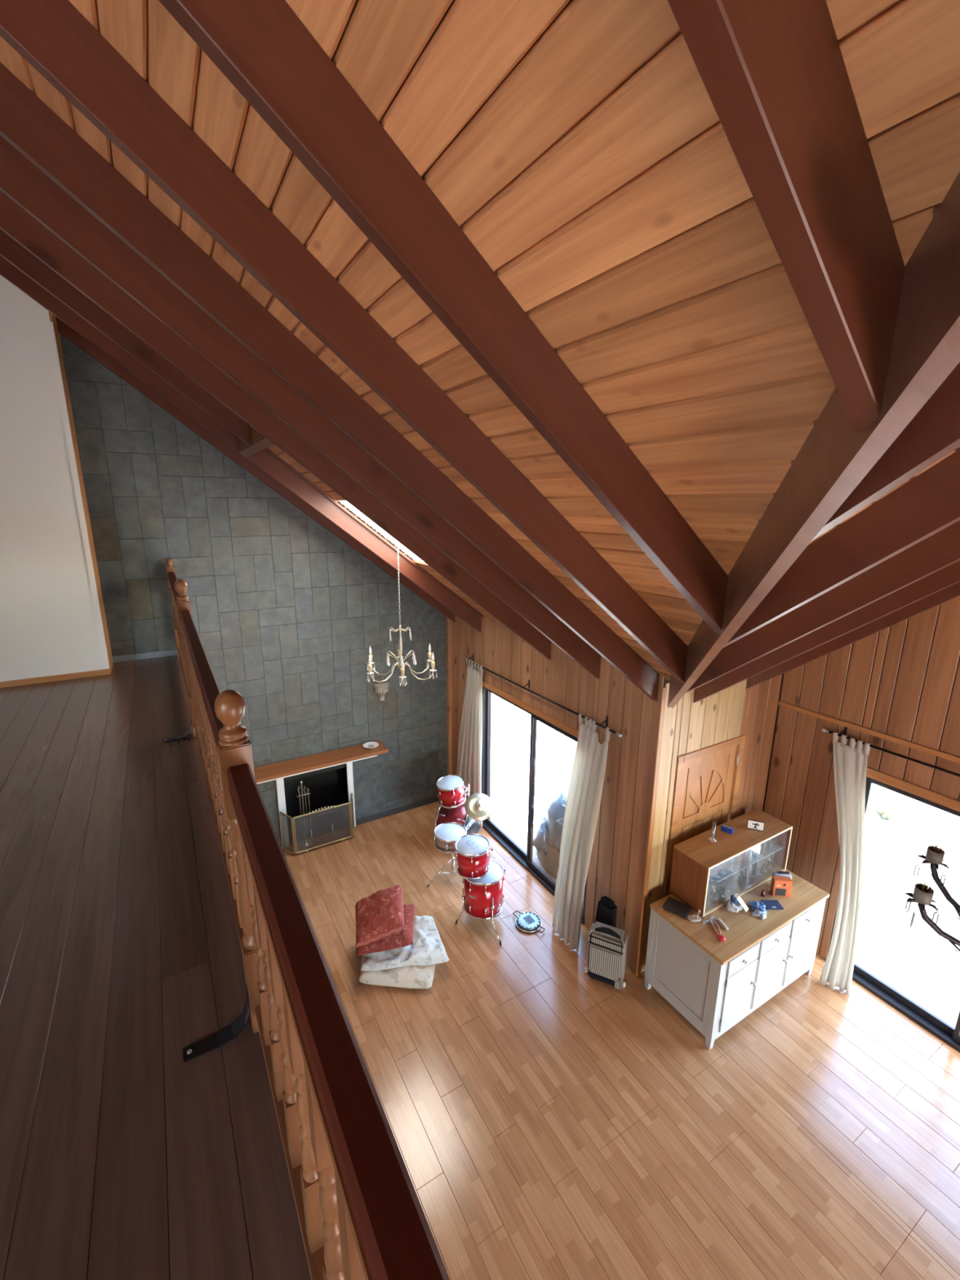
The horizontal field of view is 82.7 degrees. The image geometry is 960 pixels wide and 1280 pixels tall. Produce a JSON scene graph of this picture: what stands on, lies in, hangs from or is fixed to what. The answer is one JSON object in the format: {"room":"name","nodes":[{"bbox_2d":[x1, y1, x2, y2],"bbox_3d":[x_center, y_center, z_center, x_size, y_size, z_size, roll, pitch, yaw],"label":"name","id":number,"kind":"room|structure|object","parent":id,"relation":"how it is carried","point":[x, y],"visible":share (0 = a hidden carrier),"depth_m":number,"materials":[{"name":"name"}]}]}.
{"room":"loft landing","nodes":[
{"label":"loft landing","id":0,"kind":"room"},
{"bbox_2d":[0,275,107,681],"bbox_3d":[-5.404,-1.724,3.915,3.985,4.616,0.464,-8,16,-30],"label":"wall","id":1,"kind":"structure","parent":0,"point":[48,627],"depth_m":4.75,"materials":[{"name":"white paint"}]},
{"bbox_2d":[0,668,110,688],"bbox_3d":[-4.771,0.469,4.562,2.800,0.055,0.010,-8,16,-30],"label":"baseboard","id":2,"kind":"structure","parent":1,"relation":"attached to","point":[102,672],"depth_m":5.04,"materials":[{"name":"brown wood"}]},
{"bbox_2d":[45,311,113,673],"bbox_3d":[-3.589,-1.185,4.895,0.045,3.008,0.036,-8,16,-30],"label":"trim","id":3,"kind":"structure","parent":1,"relation":"attached to","point":[50,327],"depth_m":4.84,"materials":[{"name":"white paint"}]},
{"bbox_2d":[0,655,311,1279],"bbox_3d":[-2.487,1.703,0.301,4.617,0.260,10.920,-8,16,-30],"label":"floor","id":4,"kind":"structure","parent":0,"point":[122,1157],"depth_m":1.77,"materials":[{"name":"brown wood"}]},
{"bbox_2d":[162,558,449,1279],"bbox_3d":[-1.387,0.436,2.580,0.272,1.115,7.655,-8,16,-30],"label":"balustrade","id":5,"kind":"object","parent":4,"relation":"on","point":[361,1215],"visible":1,"depth_m":0.98,"materials":[{"name":"brown wood"}]},
{"bbox_2d":[59,333,447,846],"bbox_3d":[-3.893,-0.757,5.671,8.100,7.350,0.520,-8,16,-30],"label":"wall","id":6,"kind":"structure","parent":0,"point":[287,615],"depth_m":6.35,"materials":[{"name":"grey"}]},
{"bbox_2d":[112,648,177,662],"bbox_3d":[-3.546,0.167,5.793,0.600,0.062,0.015,-8,16,-30],"label":"baseboard","id":7,"kind":"structure","parent":6,"relation":"attached to","point":[171,652],"depth_m":5.78,"materials":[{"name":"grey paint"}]},
{"bbox_2d":[373,681,389,701],"bbox_3d":[-1.294,0.702,7.256,0.220,0.245,0.095,-8,16,-30],"label":"corbel","id":8,"kind":"object","parent":6,"relation":"attached to","point":[381,689],"visible":1,"depth_m":7.22,"materials":[{"name":"grey stone"}]},
{"bbox_2d":[374,687,387,701],"bbox_3d":[-1.297,0.728,7.268,0.184,0.190,0.078,-8,16,-30],"label":"bowl","id":9,"kind":"object","parent":8,"relation":"on","point":[381,691],"depth_m":7.24,"materials":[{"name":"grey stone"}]},
{"bbox_2d":[355,796,439,825],"bbox_3d":[-1.097,2.434,7.861,1.410,0.075,0.013,-8,16,-30],"label":"baseboard","id":10,"kind":"structure","parent":6,"relation":"attached to","point":[362,820],"depth_m":7.80,"materials":[{"name":"grey"}]},
{"bbox_2d":[0,0,959,707],"bbox_3d":[-0.341,-0.997,0.930,10.370,4.782,11.520,-8,16,-30],"label":"ceiling","id":11,"kind":"structure","parent":0,"point":[635,324],"depth_m":1.51,"materials":[{"name":"brown wood"}]},
{"bbox_2d":[337,500,422,561],"bbox_3d":[-0.762,-1.033,5.375,0.920,0.715,1.460,-8,16,-30],"label":"window","id":12,"kind":"structure","parent":11,"relation":"attached to","point":[345,503],"depth_m":5.82,"materials":[{"name":"white glass"}]},
{"bbox_2d":[366,540,437,685],"bbox_3d":[-0.864,-0.309,5.866,0.833,1.548,0.806,-8,16,-30],"label":"crystal chandelier","id":13,"kind":"object","parent":11,"relation":"hanging from","point":[400,664],"visible":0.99,"depth_m":5.91,"materials":[{"name":"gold metal"}]},
{"bbox_2d":[904,832,959,954],"bbox_3d":[1.871,0.183,1.592,0.803,2.180,0.806,-8,16,-30],"label":"chandelier","id":14,"kind":"object","parent":11,"relation":"hanging from","point":[922,895],"visible":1,"depth_m":1.91,"materials":[{"name":"grey metal"}]},
{"bbox_2d":[453,614,669,973],"bbox_3d":[0.558,1.350,6.465,0.150,3.070,3.886,-8,16,-30],"label":"wall","id":15,"kind":"structure","parent":0,"point":[616,868],"depth_m":5.24,"materials":[{"name":"brown wood"}]},
{"bbox_2d":[445,617,453,775],"bbox_3d":[-0.433,1.004,7.876,0.074,2.850,0.073,-8,16,-30],"label":"trim","id":16,"kind":"structure","parent":15,"relation":"attached to","point":[449,624],"depth_m":7.79,"materials":[{"name":"brown wood"}]},
{"bbox_2d":[481,686,587,924],"bbox_3d":[0.602,1.792,6.440,0.113,2.035,2.140,-8,16,-30],"label":"window","id":17,"kind":"structure","parent":15,"relation":"in","point":[525,859],"depth_m":6.62,"materials":[{"name":"grey metal"}]},
{"bbox_2d":[482,680,600,743],"bbox_3d":[0.556,0.773,6.167,0.012,0.075,2.320,-8,16,-30],"label":"trim","id":18,"kind":"structure","parent":15,"relation":"attached to","point":[533,710],"depth_m":6.09,"materials":[{"name":"brown wood"}]},
{"bbox_2d":[462,653,622,737],"bbox_3d":[0.539,0.514,6.055,0.095,0.109,2.916,-8,16,-30],"label":"curtain rod","id":19,"kind":"object","parent":15,"relation":"attached to","point":[620,735],"visible":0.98,"depth_m":5.72,"materials":[{"name":"black metal"}]},
{"bbox_2d":[456,658,483,827],"bbox_3d":[-0.166,1.376,7.452,0.066,2.324,0.791,-8,16,-31],"label":"curtain","id":20,"kind":"object","parent":19,"relation":"hanging from","point":[470,740],"visible":0.82,"depth_m":7.30,"materials":[{"name":"beige fabric"}]},
{"bbox_2d":[552,713,611,955],"bbox_3d":[0.963,1.910,5.330,0.303,2.324,0.455,-8,16,-30],"label":"curtain","id":21,"kind":"object","parent":19,"relation":"hanging from","point":[588,768],"visible":1,"depth_m":5.33,"materials":[{"name":"beige fabric"}]},
{"bbox_2d":[281,801,959,1279],"bbox_3d":[-0.320,3.937,2.187,9.690,0.100,10.920,-8,16,-30],"label":"floor","id":22,"kind":"structure","parent":0,"point":[548,1119],"depth_m":4.00,"materials":[{"name":"brown wood"}]},
{"bbox_2d":[296,781,311,847],"bbox_3d":[-2.259,2.211,6.991,0.150,0.907,0.149,4,14,14],"label":"tools","id":23,"kind":"object","parent":22,"relation":"on","point":[306,842],"visible":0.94,"depth_m":7.01,"materials":[{"name":"gold metal"}]},
{"bbox_2d":[280,792,355,854],"bbox_3d":[-2.056,2.374,7.050,0.944,0.571,0.251,-8,16,-30],"label":"fire screen","id":24,"kind":"object","parent":22,"relation":"on","point":[351,803],"visible":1,"depth_m":6.93,"materials":[{"name":"gold metal"}]},
{"bbox_2d":[253,740,388,847],"bbox_3d":[-2.112,2.080,6.971,1.905,1.178,0.350,-8,16,-30],"label":"fireplace surround","id":25,"kind":"object","parent":22,"relation":"on","point":[296,768],"visible":0.72,"depth_m":6.89,"materials":[{"name":"white paint"}]},
{"bbox_2d":[253,740,388,782],"bbox_3d":[-2.104,1.533,6.827,1.905,0.046,0.332,-8,16,-30],"label":"mantel shelf","id":26,"kind":"object","parent":25,"relation":"attached to","point":[282,769],"depth_m":6.81,"materials":[{"name":"brown wood"}]},
{"bbox_2d":[363,742,378,748],"bbox_3d":[-1.447,1.401,7.223,0.204,0.026,0.204,-8,16,-30],"label":"plate","id":27,"kind":"object","parent":25,"relation":"on","point":[368,744],"visible":1,"depth_m":7.24,"materials":[{"name":"white ceramic"}]},
{"bbox_2d":[358,915,449,988],"bbox_3d":[-0.733,2.982,5.228,0.839,0.278,0.767,-2,14,-11],"label":"quilt","id":28,"kind":"object","parent":22,"relation":"on","point":[413,966],"visible":0.67,"depth_m":5.04,"materials":[{"name":"white fabric"}]},
{"bbox_2d":[355,884,415,955],"bbox_3d":[-0.895,2.660,5.235,0.596,0.334,0.568,-3,14,-13],"label":"bedspread","id":29,"kind":"object","parent":28,"relation":"on","point":[384,922],"visible":1,"depth_m":5.11,"materials":[{"name":"red fabric"}]},
{"bbox_2d":[426,853,457,887],"bbox_3d":[-0.367,2.602,6.393,0.586,0.459,0.567,-8,16,-30],"label":"stand","id":30,"kind":"object","parent":22,"relation":"on","point":[452,859],"visible":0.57,"depth_m":6.40,"materials":[{"name":"silver metal"}]},
{"bbox_2d":[433,822,466,853],"bbox_3d":[-0.345,2.295,6.334,0.397,0.174,0.381,-8,16,-30],"label":"snare drum","id":31,"kind":"object","parent":30,"relation":"on","point":[446,834],"visible":0.78,"depth_m":6.25,"materials":[{"name":"silver metal"}]},
{"bbox_2d":[434,789,480,834],"bbox_3d":[-0.275,2.279,7.107,0.429,0.742,0.692,7,15,25],"label":"bass drum","id":32,"kind":"object","parent":22,"relation":"on","point":[458,815],"visible":0.46,"depth_m":6.95,"materials":[{"name":"red plastic"}]},
{"bbox_2d":[435,774,469,808],"bbox_3d":[-0.371,1.935,6.975,0.374,0.314,0.380,8,16,28],"label":"tom drum","id":33,"kind":"object","parent":32,"relation":"attached to","point":[451,788],"visible":1,"depth_m":6.87,"materials":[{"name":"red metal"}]},
{"bbox_2d":[455,858,504,945],"bbox_3d":[0.121,2.690,5.788,0.579,0.584,0.584,9,16,31],"label":"floor tom","id":34,"kind":"object","parent":22,"relation":"on","point":[482,899],"depth_m":5.60,"materials":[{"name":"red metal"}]},
{"bbox_2d":[455,833,490,879],"bbox_3d":[-0.072,2.262,5.703,0.392,0.311,0.362,-8,16,-30],"label":"tom drum","id":35,"kind":"object","parent":34,"relation":"attached to","point":[473,853],"visible":1,"depth_m":5.59,"materials":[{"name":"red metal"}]},
{"bbox_2d":[480,820,505,871],"bbox_3d":[0.092,2.358,6.684,0.349,0.796,0.585,-8,16,-30],"label":"cymbal stand","id":36,"kind":"object","parent":22,"relation":"on","point":[481,820],"visible":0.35,"depth_m":6.61,"materials":[{"name":"silver metal"}]},
{"bbox_2d":[464,793,493,821],"bbox_3d":[-0.009,1.992,6.514,0.333,0.204,0.290,-8,16,-30],"label":"cymbal","id":37,"kind":"object","parent":36,"relation":"on","point":[478,806],"visible":1,"depth_m":6.49,"materials":[{"name":"brown metal"}]},
{"bbox_2d":[512,910,544,933],"bbox_3d":[0.512,2.977,5.760,0.349,0.050,0.280,2,14,8],"label":"pan","id":38,"kind":"object","parent":22,"relation":"on","point":[526,922],"visible":1,"depth_m":5.73,"materials":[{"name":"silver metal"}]},
{"bbox_2d":[594,895,617,927],"bbox_3d":[1.208,2.794,5.290,0.134,0.637,0.190,-12,19,-41],"label":"instrument case","id":39,"kind":"object","parent":22,"relation":"on","point":[606,910],"visible":0.31,"depth_m":5.22,"materials":[{"name":"grey fabric"}]},
{"bbox_2d":[584,920,627,990],"bbox_3d":[1.175,2.877,5.042,0.378,0.601,0.192,7,15,25],"label":"heater","id":40,"kind":"object","parent":22,"relation":"on","point":[606,952],"visible":1,"depth_m":4.97,"materials":[{"name":"beige metal"}]},
{"bbox_2d":[644,869,829,1049],"bbox_3d":[2.340,2.751,4.975,1.518,0.890,0.759,-8,16,-30],"label":"sideboard","id":41,"kind":"object","parent":22,"relation":"on","point":[714,984],"visible":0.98,"depth_m":4.62,"materials":[{"name":"grey paint"}]},
{"bbox_2d":[662,897,691,918],"bbox_3d":[1.715,2.328,4.749,0.200,0.032,0.150,12,18,38],"label":"box","id":42,"kind":"object","parent":41,"relation":"on","point":[682,909],"visible":1,"depth_m":4.73,"materials":[{"name":"grey"}]},
{"bbox_2d":[687,910,701,921],"bbox_3d":[1.830,2.336,4.622,0.128,0.074,0.083,-2,14,-8],"label":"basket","id":43,"kind":"object","parent":41,"relation":"on","point":[695,915],"visible":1,"depth_m":4.62,"materials":[{"name":"white plastic"}]},
{"bbox_2d":[702,915,714,924],"bbox_3d":[1.931,2.370,4.610,0.160,0.013,0.035,-8,16,-30],"label":"chain","id":44,"kind":"object","parent":41,"relation":"on","point":[712,917],"visible":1,"depth_m":4.61,"materials":[{"name":"silver metal"}]},
{"bbox_2d":[711,920,725,942],"bbox_3d":[1.957,2.388,4.490,0.066,0.040,0.237,2,14,6],"label":"pliers","id":45,"kind":"object","parent":41,"relation":"on","point":[718,935],"visible":1,"depth_m":4.43,"materials":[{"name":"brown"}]},
{"bbox_2d":[716,918,728,929],"bbox_3d":[2.035,2.380,4.568,0.032,0.022,0.130,-3,14,-12],"label":"case","id":46,"kind":"object","parent":41,"relation":"on","point":[719,920],"visible":1,"depth_m":4.56,"materials":[{"name":"white plastic"}]},
{"bbox_2d":[669,808,792,916],"bbox_3d":[2.336,2.025,5.053,1.212,0.481,0.362,-8,16,-30],"label":"display cabinet","id":47,"kind":"object","parent":41,"relation":"on","point":[694,858],"visible":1,"depth_m":4.91,"materials":[{"name":"brown wood"}]},
{"bbox_2d":[707,821,716,842],"bbox_3d":[2.096,1.717,4.900,0.076,0.185,0.075,-8,16,-30],"label":"bud vase","id":48,"kind":"object","parent":47,"relation":"on","point":[711,839],"visible":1,"depth_m":4.90,"materials":[{"name":"silver metal"}]},
{"bbox_2d":[711,881,719,897],"bbox_3d":[2.091,2.224,4.842,0.068,0.155,0.066,-8,16,-30],"label":"wine glass","id":49,"kind":"object","parent":47,"relation":"in","point":[718,882],"visible":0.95,"depth_m":4.85,"materials":[{"name":"clear glass"}]},
{"bbox_2d":[718,879,726,894],"bbox_3d":[2.164,2.215,4.881,0.068,0.155,0.066,-8,16,-30],"label":"wine glass","id":50,"kind":"object","parent":47,"relation":"in","point":[724,879],"visible":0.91,"depth_m":4.88,"materials":[{"name":"clear glass"}]},
{"bbox_2d":[720,823,733,834],"bbox_3d":[2.292,1.750,5.052,0.100,0.052,0.052,12,18,40],"label":"box","id":51,"kind":"object","parent":47,"relation":"on","point":[725,828],"visible":1,"depth_m":5.03,"materials":[{"name":"blue"}]},
{"bbox_2d":[724,875,732,890],"bbox_3d":[2.246,2.200,4.944,0.068,0.155,0.066,-8,16,-30],"label":"wine glass","id":52,"kind":"object","parent":47,"relation":"in","point":[731,875],"visible":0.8,"depth_m":4.95,"materials":[{"name":"clear glass"}]},
{"bbox_2d":[730,871,738,887],"bbox_3d":[2.321,2.191,4.983,0.068,0.155,0.066,-8,16,-30],"label":"wine glass","id":53,"kind":"object","parent":47,"relation":"in","point":[737,872],"visible":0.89,"depth_m":4.98,"materials":[{"name":"clear glass"}]},
{"bbox_2d":[737,868,746,884],"bbox_3d":[2.414,2.181,5.025,0.068,0.155,0.066,-8,16,-30],"label":"wine glass","id":54,"kind":"object","parent":47,"relation":"in","point":[744,868],"visible":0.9,"depth_m":5.02,"materials":[{"name":"clear glass"}]},
{"bbox_2d":[707,840,783,887],"bbox_3d":[2.329,2.023,5.065,1.170,0.008,0.314,-8,16,-30],"label":"glass shelf","id":55,"kind":"object","parent":47,"relation":"attached to","point":[779,846],"depth_m":5.01,"materials":[{"name":"grey"}]},
{"bbox_2d":[746,818,764,831],"bbox_3d":[2.574,1.724,5.095,0.144,0.092,0.059,6,15,21],"label":"photo frame","id":56,"kind":"object","parent":47,"relation":"on","point":[751,824],"visible":1,"depth_m":5.07,"materials":[{"name":"white paper"}]},
{"bbox_2d":[760,855,768,871],"bbox_3d":[2.726,2.127,5.209,0.056,0.175,0.055,-8,16,-30],"label":"champagne flute","id":57,"kind":"object","parent":47,"relation":"in","point":[768,855],"visible":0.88,"depth_m":5.22,"materials":[{"name":"clear glass"}]},
{"bbox_2d":[725,894,748,912],"bbox_3d":[2.240,2.286,4.747,0.182,0.121,0.136,1,14,1],"label":"packet","id":58,"kind":"object","parent":41,"relation":"on","point":[734,904],"visible":1,"depth_m":4.73,"materials":[{"name":"plastic"}]},
{"bbox_2d":[747,900,767,919],"bbox_3d":[2.415,2.317,4.724,0.177,0.074,0.183,-8,16,-30],"label":"plastic bag","id":59,"kind":"object","parent":41,"relation":"on","point":[758,908],"visible":1,"depth_m":4.71,"materials":[{"name":"blue plastic"}]},
{"bbox_2d":[760,889,764,897],"bbox_3d":[2.550,2.278,4.911,0.034,0.061,0.033,-8,16,-30],"label":"bottle","id":60,"kind":"object","parent":41,"relation":"on","point":[762,893],"visible":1,"depth_m":4.90,"materials":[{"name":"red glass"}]},
{"bbox_2d":[760,899,783,909],"bbox_3d":[2.570,2.329,4.798,0.150,0.018,0.110,0,14,-1],"label":"pouch","id":61,"kind":"object","parent":41,"relation":"on","point":[770,904],"visible":0.97,"depth_m":4.79,"materials":[{"name":"blue fabric"}]},
{"bbox_2d":[769,875,792,897],"bbox_3d":[2.717,2.223,4.920,0.150,0.165,0.072,2,14,7],"label":"box","id":62,"kind":"object","parent":41,"relation":"on","point":[780,886],"visible":1,"depth_m":4.89,"materials":[{"name":"orange"}]},
{"bbox_2d":[774,888,786,896],"bbox_3d":[2.697,2.264,4.896,0.090,0.073,0.001,2,14,7],"label":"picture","id":63,"kind":"object","parent":62,"relation":"attached to","point":[778,891],"depth_m":4.90,"materials":[{"name":"grey"}]},
{"bbox_2d":[772,871,791,879],"bbox_3d":[2.768,2.200,5.006,0.160,0.168,0.040,2,14,7],"label":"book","id":64,"kind":"object","parent":62,"relation":"on","point":[784,873],"visible":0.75,"depth_m":4.98,"materials":[{"name":"white paper"}]},
{"bbox_2d":[349,693,959,1027],"bbox_3d":[7.305,2.761,8.150,100.000,0.400,85.000,-8,16,-30],"label":"ground","id":65,"kind":"structure","parent":0,"point":[923,966],"depth_m":7.08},
{"bbox_2d":[533,786,568,878],"bbox_3d":[1.214,2.302,6.690,0.915,1.122,1.176,-8,16,-30],"label":"heap","id":66,"kind":"object","parent":65,"relation":"on","point":[547,838],"visible":0.34,"depth_m":6.58,"materials":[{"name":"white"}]},
{"bbox_2d":[867,799,910,823],"bbox_3d":[5.899,2.473,7.884,0.483,0.272,0.562,-8,16,-30],"label":"dry bush","id":67,"kind":"object","parent":65,"relation":"on","point":[887,814],"visible":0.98,"depth_m":7.90,"materials":[{"name":"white plant"}]},
{"bbox_2d":[640,673,782,972],"bbox_3d":[2.271,1.593,5.323,1.830,2.970,0.140,-8,16,-30],"label":"wall","id":68,"kind":"structure","parent":0,"point":[735,711],"depth_m":5.00,"materials":[{"name":"brown wood"}]},
{"bbox_2d":[635,686,666,976],"bbox_3d":[1.497,1.774,4.801,0.053,2.860,0.018,-8,16,-30],"label":"trim","id":69,"kind":"structure","parent":68,"relation":"attached to","point":[664,690],"depth_m":4.75,"materials":[{"name":"brown wood"}]},
{"bbox_2d":[662,734,746,897],"bbox_3d":[2.107,2.009,5.293,0.950,2.175,0.119,-8,16,-30],"label":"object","id":70,"kind":"structure","parent":68,"relation":"in","point":[707,780],"depth_m":5.10,"materials":[{"name":"brown wood"}]},
{"bbox_2d":[762,595,959,960],"bbox_3d":[4.830,0.995,2.432,0.150,5.753,7.320,-8,16,-30],"label":"wall","id":71,"kind":"structure","parent":0,"point":[901,680],"depth_m":4.77,"materials":[{"name":"brown wood"}]},
{"bbox_2d":[777,701,959,763],"bbox_3d":[4.155,1.116,3.462,0.020,0.045,4.676,-8,16,-30],"label":"trim","id":72,"kind":"structure","parent":71,"relation":"attached to","point":[916,746],"depth_m":4.69,"materials":[{"name":"brown wood"}]},
{"bbox_2d":[821,726,959,777],"bbox_3d":[3.885,1.084,3.840,0.105,0.109,2.831,-8,16,-30],"label":"curtain rod","id":73,"kind":"object","parent":71,"relation":"attached to","point":[824,729],"visible":0.82,"depth_m":4.51,"materials":[{"name":"black metal"}]},
{"bbox_2d":[819,731,871,995],"bbox_3d":[3.255,2.023,4.931,0.209,2.324,0.580,-1,14,-5],"label":"curtain","id":74,"kind":"object","parent":73,"relation":"hanging from","point":[850,762],"visible":1,"depth_m":4.84,"materials":[{"name":"beige fabric"}]},
{"bbox_2d":[828,776,959,1052],"bbox_3d":[3.977,2.386,4.191,0.113,2.005,2.180,-8,16,-30],"label":"window","id":75,"kind":"structure","parent":71,"relation":"in","point":[950,1035],"depth_m":4.74,"materials":[{"name":"grey metal"}]},
{"bbox_2d":[866,767,959,812],"bbox_3d":[3.935,1.379,3.912,0.014,0.085,2.340,-8,16,-30],"label":"trim","id":76,"kind":"structure","parent":71,"relation":"attached to","point":[926,793],"depth_m":4.49,"materials":[{"name":"brown wood"}]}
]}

